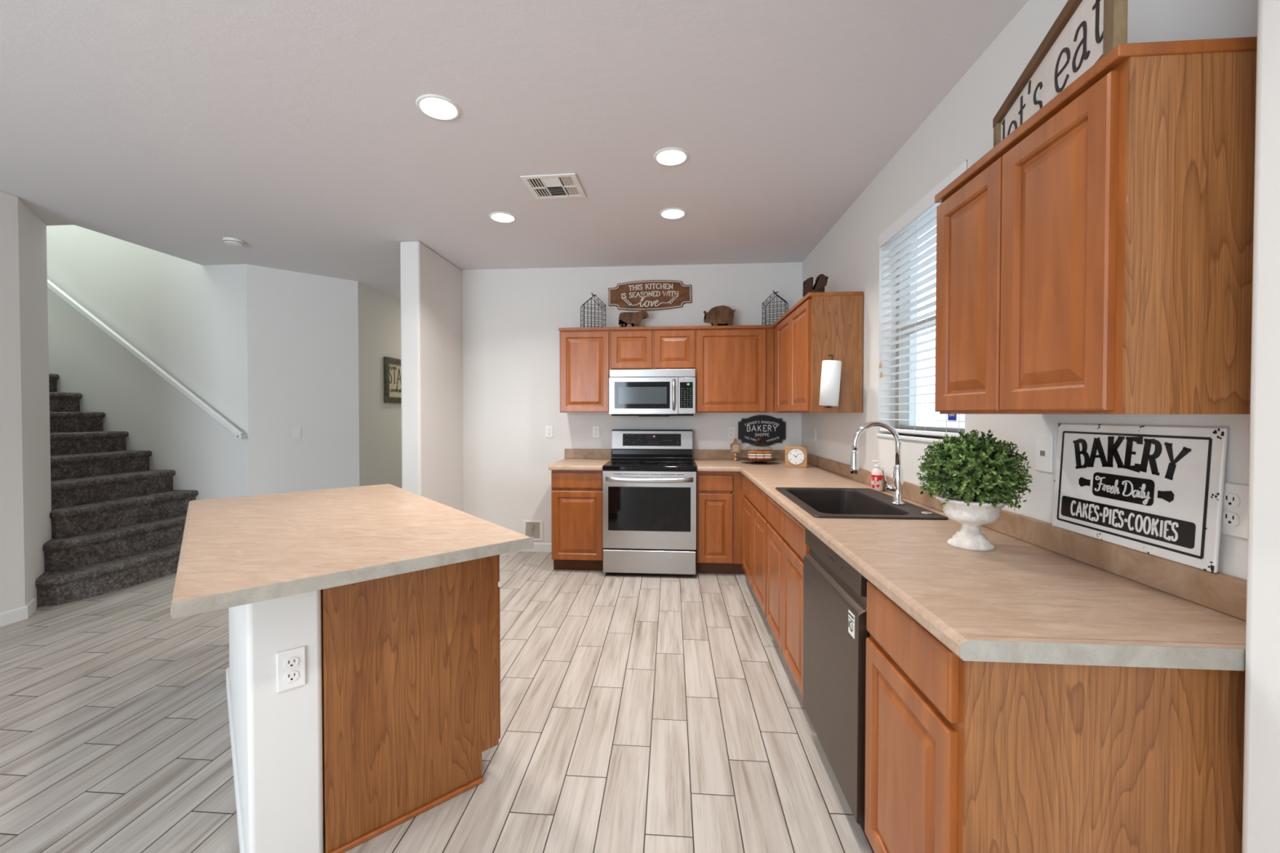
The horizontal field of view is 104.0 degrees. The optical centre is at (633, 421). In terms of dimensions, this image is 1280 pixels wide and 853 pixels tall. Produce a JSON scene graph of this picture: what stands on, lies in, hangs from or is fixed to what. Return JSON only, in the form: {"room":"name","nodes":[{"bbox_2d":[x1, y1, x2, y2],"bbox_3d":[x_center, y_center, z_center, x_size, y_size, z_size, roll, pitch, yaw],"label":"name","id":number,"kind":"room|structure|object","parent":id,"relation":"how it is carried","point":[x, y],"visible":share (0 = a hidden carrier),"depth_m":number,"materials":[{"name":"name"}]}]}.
{"room":"kitchen","nodes":[
{"label":"kitchen","id":0,"kind":"room"},
{"bbox_2d":[0,191,25,613],"bbox_3d":[-4.283,-0.031,-0.007,0.140,2.735,6.535,0,1,4],"label":"wall","id":1,"kind":"structure","parent":0,"point":[12,578],"depth_m":3.19,"materials":[{"name":"white paint"}]},
{"bbox_2d":[0,598,35,626],"bbox_3d":[-4.253,1.293,0.122,0.123,0.083,6.559,0,1,4],"label":"baseboard","id":2,"kind":"structure","parent":1,"relation":"attached to","point":[21,613],"depth_m":3.22,"materials":[{"name":"white wood"}]},
{"bbox_2d":[17,198,51,607],"bbox_3d":[-4.210,-0.083,3.454,0.124,2.735,0.635,-1,1,-38],"label":"wall","id":3,"kind":"structure","parent":0,"point":[33,262],"depth_m":3.45,"materials":[{"name":"white paint"}]},
{"bbox_2d":[46,224,248,500],"bbox_3d":[-5.724,-1.388,4.909,4.235,5.300,0.140,0,1,4],"label":"wall","id":4,"kind":"structure","parent":0,"point":[189,318],"depth_m":4.76,"materials":[{"name":"white paint"}]},
{"bbox_2d":[47,279,247,439],"bbox_3d":[-4.807,-0.733,4.739,2.377,1.789,0.078,0,1,4],"label":"handrail","id":5,"kind":"object","parent":4,"relation":"attached to","point":[239,434],"visible":0.77,"depth_m":4.69,"materials":[{"name":"white wood"}]},
{"bbox_2d":[228,590,323,852],"bbox_3d":[-1.462,0.873,1.981,0.179,0.866,1.430,-1,1,-41],"label":"wall","id":6,"kind":"structure","parent":0,"point":[279,735],"depth_m":1.44,"materials":[{"name":"white paint"}]},
{"bbox_2d":[226,667,248,852],"bbox_3d":[-1.534,1.266,1.924,0.013,0.083,1.430,-1,1,-41],"label":"baseboard","id":7,"kind":"structure","parent":6,"relation":"attached to","point":[238,796],"depth_m":1.76,"materials":[{"name":"white wood"}]},
{"bbox_2d":[275,646,306,693],"bbox_3d":[-0.984,0.715,1.440,0.070,0.114,0.009,-1,1,-41],"label":"wall outlet","id":8,"kind":"object","parent":6,"relation":"attached to","point":[291,664],"visible":1,"depth_m":1.44,"materials":[{"name":"white plastic"}]},
{"bbox_2d":[284,657,298,668],"bbox_3d":[-0.982,0.695,1.438,0.034,0.029,0.004,-1,1,-41],"label":"socket","id":9,"kind":"object","parent":8,"relation":"attached to","point":[289,662],"depth_m":1.44,"materials":[{"name":"white plastic"}]},
{"bbox_2d":[284,671,298,682],"bbox_3d":[-0.982,0.735,1.438,0.034,0.029,0.004,-1,1,-41],"label":"socket","id":10,"kind":"object","parent":8,"relation":"attached to","point":[289,676],"depth_m":1.44,"materials":[{"name":"white plastic"}]},
{"bbox_2d":[246,264,359,495],"bbox_3d":[-3.317,-0.107,5.066,0.937,2.735,0.166,-1,1,-41],"label":"wall","id":11,"kind":"structure","parent":0,"point":[303,328],"depth_m":4.97,"materials":[{"name":"white paint"}]},
{"bbox_2d":[292,426,301,439],"bbox_3d":[-3.325,0.118,4.946,0.070,0.114,0.010,-1,1,-40],"label":"light switch","id":12,"kind":"object","parent":11,"relation":"attached to","point":[296,431],"visible":1,"depth_m":4.95,"materials":[{"name":"white plastic"}]},
{"bbox_2d":[357,281,401,488],"bbox_3d":[-2.833,-0.138,7.070,0.115,2.735,3.530,0,1,4],"label":"wall","id":13,"kind":"structure","parent":0,"point":[379,312],"depth_m":5.64,"materials":[{"name":"white paint"}]},
{"bbox_2d":[383,356,401,403],"bbox_3d":[-2.838,-0.482,6.027,0.030,0.530,0.530,0,1,4],"label":"framed sign","id":14,"kind":"object","parent":13,"relation":"attached to","point":[392,366],"visible":0.73,"depth_m":5.91,"materials":[{"name":"green"}]},
{"bbox_2d":[400,240,463,511],"bbox_3d":[-1.631,-0.127,6.396,0.165,2.735,4.690,0,1,4],"label":"wall","id":15,"kind":"structure","parent":0,"point":[432,333],"depth_m":4.26,"materials":[{"name":"white paint"}]},
{"bbox_2d":[0,551,872,852],"bbox_3d":[-3.089,1.343,2.914,9.800,0.100,12.700,0,1,4],"label":"floor","id":16,"kind":"structure","parent":0,"point":[639,713],"depth_m":2.08,"materials":[{"name":"grey wood"}]},
{"bbox_2d":[35,373,198,607],"bbox_3d":[-4.970,0.322,4.138,2.340,1.904,1.325,0,1,4],"label":"staircase","id":17,"kind":"structure","parent":16,"relation":"on","point":[117,522],"depth_m":4.13,"materials":[{"name":"carpet"}]},
{"bbox_2d":[320,554,500,852],"bbox_3d":[-1.168,0.870,2.222,0.575,0.865,1.426,-1,1,-41],"label":"base cabinet","id":18,"kind":"object","parent":16,"relation":"on","point":[411,661],"visible":0.52,"depth_m":1.64,"materials":[{"name":"brown wood"}]},
{"bbox_2d":[170,484,533,618],"bbox_3d":[-1.278,0.418,2.117,0.934,0.038,1.772,-1,1,-41],"label":"countertop","id":19,"kind":"structure","parent":18,"relation":"on","point":[237,551],"depth_m":1.69,"materials":[{"name":"beige laminate"}]},
{"bbox_2d":[328,777,483,852],"bbox_3d":[-0.731,1.302,1.654,0.491,0.018,0.013,-1,1,-41],"label":"trim","id":20,"kind":"structure","parent":18,"relation":"attached to","point":[429,806],"depth_m":1.64,"materials":[{"name":"brown wood"}]},
{"bbox_2d":[551,470,604,570],"bbox_3d":[-0.445,0.836,4.490,0.444,0.865,0.620,0,1,4],"label":"base cabinet","id":21,"kind":"object","parent":16,"relation":"on","point":[576,495],"visible":0.72,"depth_m":4.18,"materials":[{"name":"brown wood"}]},
{"bbox_2d":[548,458,611,470],"bbox_3d":[-0.455,0.383,4.471,0.454,0.038,0.655,0,1,4],"label":"countertop","id":22,"kind":"structure","parent":21,"relation":"on","point":[565,464],"depth_m":4.21,"materials":[{"name":"beige laminate"}]},
{"bbox_2d":[602,429,696,577],"bbox_3d":[0.153,0.677,4.356,0.766,1.188,0.721,0,1,4],"label":"range","id":23,"kind":"object","parent":16,"relation":"on","point":[649,480],"visible":1,"depth_m":4.07,"materials":[{"name":"silver metal"}]},
{"bbox_2d":[602,470,696,551],"bbox_3d":[0.153,0.816,4.356,0.758,0.840,0.716,0,1,4],"label":"oven","id":24,"kind":"object","parent":23,"relation":"in","point":[643,510],"depth_m":4.06,"materials":[{"name":"silver metal"}]},
{"bbox_2d":[602,459,696,471],"bbox_3d":[0.152,0.379,4.343,0.766,0.040,0.589,0,1,4],"label":"cooktop","id":25,"kind":"object","parent":23,"relation":"in","point":[612,464],"depth_m":4.08,"materials":[{"name":"black glass"}]},
{"bbox_2d":[695,470,745,573],"bbox_3d":[1.032,0.838,4.377,0.970,0.865,0.620,0,1,4],"label":"base cabinet","id":26,"kind":"object","parent":16,"relation":"on","point":[719,495],"visible":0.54,"depth_m":4.10,"materials":[{"name":"brown wood"}]},
{"bbox_2d":[742,475,769,617],"bbox_3d":[1.149,0.851,3.506,0.630,0.865,1.090,0,1,4],"label":"base cabinet","id":27,"kind":"object","parent":16,"relation":"on","point":[754,500],"visible":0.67,"depth_m":3.36,"materials":[{"name":"brown wood"}]},
{"bbox_2d":[693,459,1246,671],"bbox_3d":[0.925,0.408,2.811,0.992,0.040,3.756,0,1,4],"label":"countertop","id":28,"kind":"structure","parent":27,"relation":"on","point":[1018,601],"depth_m":1.18,"materials":[{"name":"beige laminate"}]},
{"bbox_2d":[730,438,740,461],"bbox_3d":[0.930,0.260,4.547,0.092,0.205,0.028,0,1,4],"label":"wooden plaque","id":29,"kind":"object","parent":28,"relation":"on","point":[735,446],"visible":1,"depth_m":4.54,"materials":[{"name":"beige wood"}]},
{"bbox_2d":[740,437,777,463],"bbox_3d":[1.100,0.253,4.363,0.324,0.225,0.324,0,1,4],"label":"cake stand","id":30,"kind":"object","parent":28,"relation":"on","point":[758,439],"visible":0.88,"depth_m":4.33,"materials":[{"name":"brown metal"}]},
{"bbox_2d":[747,450,755,459],"bbox_3d":[1.032,0.296,4.339,0.060,0.073,0.056,0,1,4],"label":"cake","id":31,"kind":"object","parent":30,"relation":"on","point":[752,454],"visible":1,"depth_m":4.31,"materials":[{"name":"brown food"}]},
{"bbox_2d":[755,451,764,459],"bbox_3d":[1.095,0.296,4.324,0.060,0.073,0.056,0,1,4],"label":"cake","id":32,"kind":"object","parent":30,"relation":"on","point":[759,455],"visible":0.94,"depth_m":4.30,"materials":[{"name":"brown food"}]},
{"bbox_2d":[763,450,771,459],"bbox_3d":[1.159,0.296,4.329,0.060,0.073,0.056,0,1,4],"label":"cake","id":33,"kind":"object","parent":30,"relation":"on","point":[767,454],"visible":0.84,"depth_m":4.30,"materials":[{"name":"brown food"}]},
{"bbox_2d":[785,445,807,467],"bbox_3d":[1.314,0.287,4.034,0.168,0.168,0.062,0,1,18],"label":"desk clock","id":34,"kind":"object","parent":28,"relation":"on","point":[795,456],"visible":1,"depth_m":4.01,"materials":[{"name":"brown wood"}]},
{"bbox_2d":[775,487,948,519],"bbox_3d":[1.049,0.487,2.450,0.534,0.214,0.810,0,1,4],"label":"sink","id":35,"kind":"object","parent":28,"relation":"in","point":[818,502],"visible":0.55,"depth_m":2.62,"materials":[{"name":"grey"}]},
{"bbox_2d":[871,460,883,491],"bbox_3d":[1.364,0.304,2.794,0.061,0.169,0.061,0,1,4],"label":"soap bottle","id":36,"kind":"object","parent":28,"relation":"on","point":[877,475],"visible":0.94,"depth_m":2.77,"materials":[{"name":"white plastic"}]},
{"bbox_2d":[871,474,883,488],"bbox_3d":[1.364,0.336,2.795,0.061,0.076,0.061,0,1,4],"label":"print","id":37,"kind":"object","parent":36,"relation":"attached to","point":[877,480],"depth_m":2.77,"materials":[{"name":"red paper"}]},
{"bbox_2d":[849,421,905,504],"bbox_3d":[1.154,0.193,2.362,0.242,0.387,0.060,0,1,11],"label":"faucet","id":38,"kind":"object","parent":28,"relation":"on","point":[897,486],"visible":1,"depth_m":2.34,"materials":[{"name":"silver metal"}]},
{"bbox_2d":[915,429,1033,551],"bbox_3d":[1.098,0.216,1.623,0.313,0.381,0.317,1,1,34],"label":"boxwood","id":39,"kind":"object","parent":28,"relation":"on","point":[973,469],"visible":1,"depth_m":1.56,"materials":[{"name":"plant"}]},
{"bbox_2d":[766,495,809,697],"bbox_3d":[1.074,0.866,2.523,0.630,0.865,0.872,0,1,4],"label":"base cabinet","id":40,"kind":"object","parent":16,"relation":"on","point":[787,548],"visible":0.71,"depth_m":2.46,"materials":[{"name":"brown wood"}]},
{"bbox_2d":[803,527,874,852],"bbox_3d":[0.989,0.879,1.770,0.601,0.862,0.612,0,1,4],"label":"dishwasher","id":41,"kind":"object","parent":16,"relation":"on","point":[835,633],"visible":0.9,"depth_m":1.66,"materials":[{"name":"black metal"}]},
{"bbox_2d":[848,613,853,631],"bbox_3d":[0.670,0.621,1.536,0.001,0.051,0.044,0,1,4],"label":"print","id":42,"kind":"object","parent":41,"relation":"attached to","point":[851,615],"depth_m":1.54,"materials":[{"name":"black"}]},
{"bbox_2d":[864,581,1244,852],"bbox_3d":[0.974,0.885,1.216,0.630,0.865,0.478,0,1,4],"label":"base cabinet","id":43,"kind":"object","parent":16,"relation":"on","point":[962,757],"visible":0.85,"depth_m":0.99,"materials":[{"name":"brown wood"}]},
{"bbox_2d":[0,0,1028,299],"bbox_3d":[-3.139,-1.567,2.874,9.700,0.250,12.700,0,1,4],"label":"ceiling","id":44,"kind":"structure","parent":0,"point":[295,131],"depth_m":2.34,"materials":[{"name":"white paint"}]},
{"bbox_2d":[222,236,244,246],"bbox_3d":[-3.217,-1.442,4.025,0.136,0.036,0.136,0,1,4],"label":"smoke detector","id":45,"kind":"object","parent":44,"relation":"attached to","point":[228,240],"visible":1,"depth_m":3.99,"materials":[{"name":"white plastic"}]},
{"bbox_2d":[415,93,460,120],"bbox_3d":[-0.889,-1.429,2.285,0.192,0.008,0.192,0,1,4],"label":"recessed light","id":46,"kind":"object","parent":44,"relation":"in","point":[437,107],"visible":1,"depth_m":2.28,"materials":[{"name":"white plastic"}]},
{"bbox_2d":[488,211,516,222],"bbox_3d":[-0.928,-1.448,3.560,0.192,0.008,0.192,0,1,4],"label":"recessed light","id":47,"kind":"object","parent":44,"relation":"in","point":[499,216],"visible":1,"depth_m":3.56,"materials":[{"name":"white plastic"}]},
{"bbox_2d":[520,173,586,199],"bbox_3d":[-0.482,-1.439,3.069,0.330,0.012,0.310,0,1,6],"label":"ceiling vent","id":48,"kind":"object","parent":44,"relation":"in","point":[563,185],"visible":1,"depth_m":3.05,"materials":[{"name":"white plastic"}]},
{"bbox_2d":[653,146,688,166],"bbox_3d":[0.207,-1.436,2.721,0.192,0.008,0.192,0,1,4],"label":"recessed light","id":49,"kind":"object","parent":44,"relation":"in","point":[672,156],"visible":1,"depth_m":2.71,"materials":[{"name":"white plastic"}]},
{"bbox_2d":[659,208,686,219],"bbox_3d":[0.278,-1.448,3.493,0.192,0.008,0.192,0,1,4],"label":"recessed light","id":50,"kind":"object","parent":44,"relation":"in","point":[668,213],"visible":1,"depth_m":3.48,"materials":[{"name":"white plastic"}]},
{"bbox_2d":[462,262,802,542],"bbox_3d":[0.076,-0.104,4.812,3.480,2.735,0.120,0,1,4],"label":"wall","id":51,"kind":"structure","parent":0,"point":[512,318],"depth_m":4.82,"materials":[{"name":"white paint"}]},
{"bbox_2d":[523,520,542,541],"bbox_3d":[-0.972,1.059,4.830,0.196,0.200,0.039,0,1,4],"label":"box","id":52,"kind":"object","parent":51,"relation":"attached to","point":[531,528],"visible":0.79,"depth_m":4.84,"materials":[{"name":"white plastic"}]},
{"bbox_2d":[516,542,551,551],"bbox_3d":[-1.150,1.222,4.859,1.030,0.083,0.013,0,1,4],"label":"baseboard","id":53,"kind":"structure","parent":51,"relation":"attached to","point":[538,547],"depth_m":4.83,"materials":[{"name":"white wood"}]},
{"bbox_2d":[545,426,552,437],"bbox_3d":[-0.808,0.101,4.818,0.070,0.114,0.009,0,1,4],"label":"wall outlet","id":54,"kind":"object","parent":51,"relation":"attached to","point":[548,429],"visible":1,"depth_m":4.82,"materials":[{"name":"white plastic"}]},
{"bbox_2d":[558,327,609,413],"bbox_3d":[-0.424,-0.457,4.612,0.458,0.757,0.334,0,1,4],"label":"upper cabinet","id":55,"kind":"object","parent":51,"relation":"attached to","point":[584,352],"visible":0.88,"depth_m":4.45,"materials":[{"name":"brown wood"}]},
{"bbox_2d":[580,292,605,327],"bbox_3d":[-0.365,-1.000,4.560,0.207,0.337,0.139,0,1,-18],"label":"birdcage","id":56,"kind":"object","parent":55,"relation":"on","point":[594,295],"visible":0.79,"depth_m":4.53,"materials":[{"name":"black"}]},
{"bbox_2d":[564,448,611,458],"bbox_3d":[-0.431,0.312,4.787,0.454,0.094,0.020,0,1,4],"label":"backsplash","id":57,"kind":"structure","parent":51,"relation":"attached to","point":[569,453],"depth_m":4.78,"materials":[{"name":"beige laminate"}]},
{"bbox_2d":[592,426,599,437],"bbox_3d":[-0.353,0.101,4.783,0.070,0.114,0.009,0,1,4],"label":"wall outlet","id":58,"kind":"object","parent":51,"relation":"attached to","point":[596,429],"visible":1,"depth_m":4.78,"materials":[{"name":"white plastic"}]},
{"bbox_2d":[608,280,691,311],"bbox_3d":[0.158,-1.187,4.718,0.784,0.284,0.018,-1,1,4],"label":"wooden sign","id":59,"kind":"object","parent":51,"relation":"attached to","point":[650,295],"visible":1,"depth_m":4.71,"materials":[{"name":"brown wood"}]},
{"bbox_2d":[609,325,695,369],"bbox_3d":[0.182,-0.647,4.563,0.758,0.374,0.334,0,1,4],"label":"upper cabinet","id":60,"kind":"object","parent":51,"relation":"attached to","point":[630,347],"visible":0.94,"depth_m":4.40,"materials":[{"name":"brown wood"}]},
{"bbox_2d":[618,308,648,327],"bbox_3d":[0.005,-0.930,4.559,0.277,0.189,0.018,0,1,4],"label":"cutout","id":61,"kind":"object","parent":60,"relation":"on","point":[634,318],"visible":0.84,"depth_m":4.55,"materials":[{"name":"brown wood"}]},
{"bbox_2d":[608,368,695,416],"bbox_3d":[0.178,-0.249,4.517,0.752,0.414,0.443,0,1,4],"label":"microwave","id":62,"kind":"object","parent":60,"relation":"attached to","point":[632,392],"visible":1,"depth_m":4.35,"materials":[{"name":"metal"}]},
{"bbox_2d":[727,426,735,439],"bbox_3d":[0.921,0.111,4.686,0.070,0.114,0.009,0,1,4],"label":"wall outlet","id":63,"kind":"object","parent":51,"relation":"attached to","point":[731,430],"visible":0.91,"depth_m":4.68,"materials":[{"name":"white plastic"}]},
{"bbox_2d":[695,324,774,413],"bbox_3d":[1.051,-0.455,4.500,0.985,0.757,0.334,0,1,4],"label":"upper cabinet","id":64,"kind":"object","parent":51,"relation":"attached to","point":[735,364],"visible":0.63,"depth_m":4.35,"materials":[{"name":"brown wood"}]},
{"bbox_2d":[703,305,735,325],"bbox_3d":[0.772,-0.934,4.481,0.283,0.201,0.018,0,1,4],"label":"cutout","id":65,"kind":"object","parent":64,"relation":"on","point":[722,315],"visible":0.88,"depth_m":4.47,"materials":[{"name":"brown wood"}]},
{"bbox_2d":[761,290,788,324],"bbox_3d":[1.268,-0.999,4.461,0.207,0.337,0.139,0,1,26],"label":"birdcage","id":66,"kind":"object","parent":64,"relation":"on","point":[776,295],"visible":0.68,"depth_m":4.44,"materials":[{"name":"black metal"}]},
{"bbox_2d":[737,414,786,446],"bbox_3d":[1.200,0.088,4.662,0.444,0.300,0.013,0,1,4],"label":"sign","id":67,"kind":"object","parent":51,"relation":"attached to","point":[771,429],"visible":0.95,"depth_m":4.66,"materials":[{"name":"grey wood"}]},
{"bbox_2d":[801,0,1257,580],"bbox_3d":[1.526,-0.073,2.744,0.215,2.735,3.785,0,1,4],"label":"wall","id":68,"kind":"structure","parent":0,"point":[959,130],"depth_m":2.08,"materials":[{"name":"white paint"}]},
{"bbox_2d":[813,427,816,441],"bbox_3d":[1.524,0.113,4.199,0.009,0.114,0.070,0,1,4],"label":"wall outlet","id":69,"kind":"object","parent":68,"relation":"attached to","point":[814,428],"visible":1,"depth_m":4.18,"materials":[{"name":"white plastic"}]},
{"bbox_2d":[771,291,863,413],"bbox_3d":[1.319,-0.442,3.727,0.334,0.760,1.165,0,1,4],"label":"upper cabinet","id":70,"kind":"object","parent":68,"relation":"attached to","point":[820,325],"visible":0.99,"depth_m":3.16,"materials":[{"name":"brown wood"}]},
{"bbox_2d":[802,274,828,297],"bbox_3d":[1.241,-0.908,3.402,0.165,0.180,0.018,0,1,4],"label":"cutout","id":71,"kind":"object","parent":70,"relation":"on","point":[821,280],"visible":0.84,"depth_m":3.39,"materials":[{"name":"brown wood"}]},
{"bbox_2d":[818,355,841,408],"bbox_3d":[1.216,-0.247,3.083,0.129,0.332,0.119,0,1,-18],"label":"paper towel roll","id":72,"kind":"object","parent":70,"relation":"hanging from","point":[831,369],"visible":1,"depth_m":3.04,"materials":[{"name":"white paper"}]},
{"bbox_2d":[876,433,943,444],"bbox_3d":[1.440,0.088,2.487,0.107,0.022,0.865,0,1,4],"label":"trim","id":73,"kind":"structure","parent":68,"relation":"attached to","point":[925,439],"depth_m":2.47,"materials":[{"name":"white"}]},
{"bbox_2d":[895,207,964,439],"bbox_3d":[1.518,-0.500,2.472,0.070,1.153,0.865,0,1,4],"label":"window","id":74,"kind":"structure","parent":68,"relation":"in","point":[904,424],"depth_m":2.84,"materials":[{"name":"beige plastic"}]},
{"bbox_2d":[878,160,967,437],"bbox_3d":[1.420,-0.505,2.482,0.076,1.139,0.856,0,1,4],"label":"window blind","id":75,"kind":"object","parent":74,"relation":"attached to","point":[926,204],"visible":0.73,"depth_m":2.54,"materials":[{"name":"white plastic"}]},
{"bbox_2d":[947,413,956,420],"bbox_3d":[1.510,-0.034,2.367,0.002,0.075,0.070,0,1,4],"label":"sticker","id":76,"kind":"object","parent":74,"relation":"attached to","point":[950,416],"visible":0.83,"depth_m":2.37,"materials":[{"name":"blue paper"}]},
{"bbox_2d":[693,449,1247,621],"bbox_3d":[0.925,0.342,2.811,0.992,0.094,3.755,0,1,4],"label":"backsplash","id":77,"kind":"structure","parent":68,"relation":"attached to","point":[1222,593],"depth_m":1.37,"materials":[{"name":"beige laminate"}]},
{"bbox_2d":[1035,434,1053,472],"bbox_3d":[1.327,0.104,1.617,0.009,0.120,0.072,0,1,4],"label":"phone jack","id":78,"kind":"object","parent":68,"relation":"attached to","point":[1043,443],"visible":1,"depth_m":1.61,"materials":[{"name":"white plastic"}]},
{"bbox_2d":[934,36,1257,413],"bbox_3d":[1.134,-0.378,1.301,0.334,0.719,0.682,0,1,4],"label":"upper cabinet","id":79,"kind":"object","parent":68,"relation":"attached to","point":[1098,258],"visible":1,"depth_m":1.00,"materials":[{"name":"brown wood"}]},
{"bbox_2d":[992,0,1128,146],"bbox_3d":[1.070,-0.902,1.303,0.025,0.328,0.680,0,1,19],"label":"wooden sign","id":80,"kind":"object","parent":79,"relation":"on","point":[1084,32],"visible":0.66,"depth_m":1.19,"materials":[{"name":"grey wood"}]},
{"bbox_2d":[1051,422,1228,573],"bbox_3d":[1.293,0.169,1.316,0.027,0.318,0.468,0,1,4],"label":"sign","id":81,"kind":"object","parent":68,"relation":"attached to","point":[1153,490],"visible":1,"depth_m":1.25,"materials":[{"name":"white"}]},
{"bbox_2d":[1078,472,1174,506],"bbox_3d":[1.287,0.176,1.318,0.005,0.066,0.276,0,1,4],"label":"print","id":82,"kind":"object","parent":81,"relation":"attached to","point":[1119,489],"depth_m":1.30,"materials":[{"name":"white paint"}]},
{"bbox_2d":[1061,495,1195,548],"bbox_3d":[1.283,0.257,1.321,0.004,0.060,0.386,0,1,4],"label":"print","id":83,"kind":"object","parent":81,"relation":"attached to","point":[1164,529],"depth_m":1.28,"materials":[{"name":"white paint"}]},
{"bbox_2d":[1220,482,1248,539],"bbox_3d":[1.286,0.190,1.073,0.009,0.114,0.070,0,1,4],"label":"wall outlet","id":84,"kind":"object","parent":68,"relation":"attached to","point":[1234,522],"visible":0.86,"depth_m":1.06,"materials":[{"name":"white plastic"}]},
{"bbox_2d":[1222,511,1239,526],"bbox_3d":[1.283,0.210,1.074,0.004,0.029,0.034,0,1,4],"label":"socket","id":85,"kind":"object","parent":84,"relation":"attached to","point":[1228,518],"depth_m":1.07,"materials":[{"name":"white plastic"}]},
{"bbox_2d":[1222,493,1240,507],"bbox_3d":[1.283,0.170,1.073,0.004,0.029,0.034,0,1,4],"label":"socket","id":86,"kind":"object","parent":84,"relation":"attached to","point":[1230,500],"depth_m":1.07,"materials":[{"name":"white plastic"}]},
{"bbox_2d":[1241,0,1279,852],"bbox_3d":[1.122,-0.011,-1.397,0.390,2.735,4.585,0,1,4],"label":"wall","id":87,"kind":"structure","parent":0,"point":[1261,759],"depth_m":0.87,"materials":[{"name":"white paint"}]},
{"label":"outside","id":88,"kind":"structure","parent":0,"visible":0},
{"bbox_3d":[3.967,1.845,2.734,4.500,0.100,12.000,0,1,4],"label":"ground","id":89,"kind":"structure","parent":88,"visible":0},
{"bbox_2d":[938,412,964,428],"bbox_3d":[5.052,-1.061,3.109,0.400,5.700,11.000,0,1,4],"label":"neighbor house","id":90,"kind":"structure","parent":89,"relation":"on","point":[941,416],"depth_m":8.21,"materials":[{"name":"white paint"}]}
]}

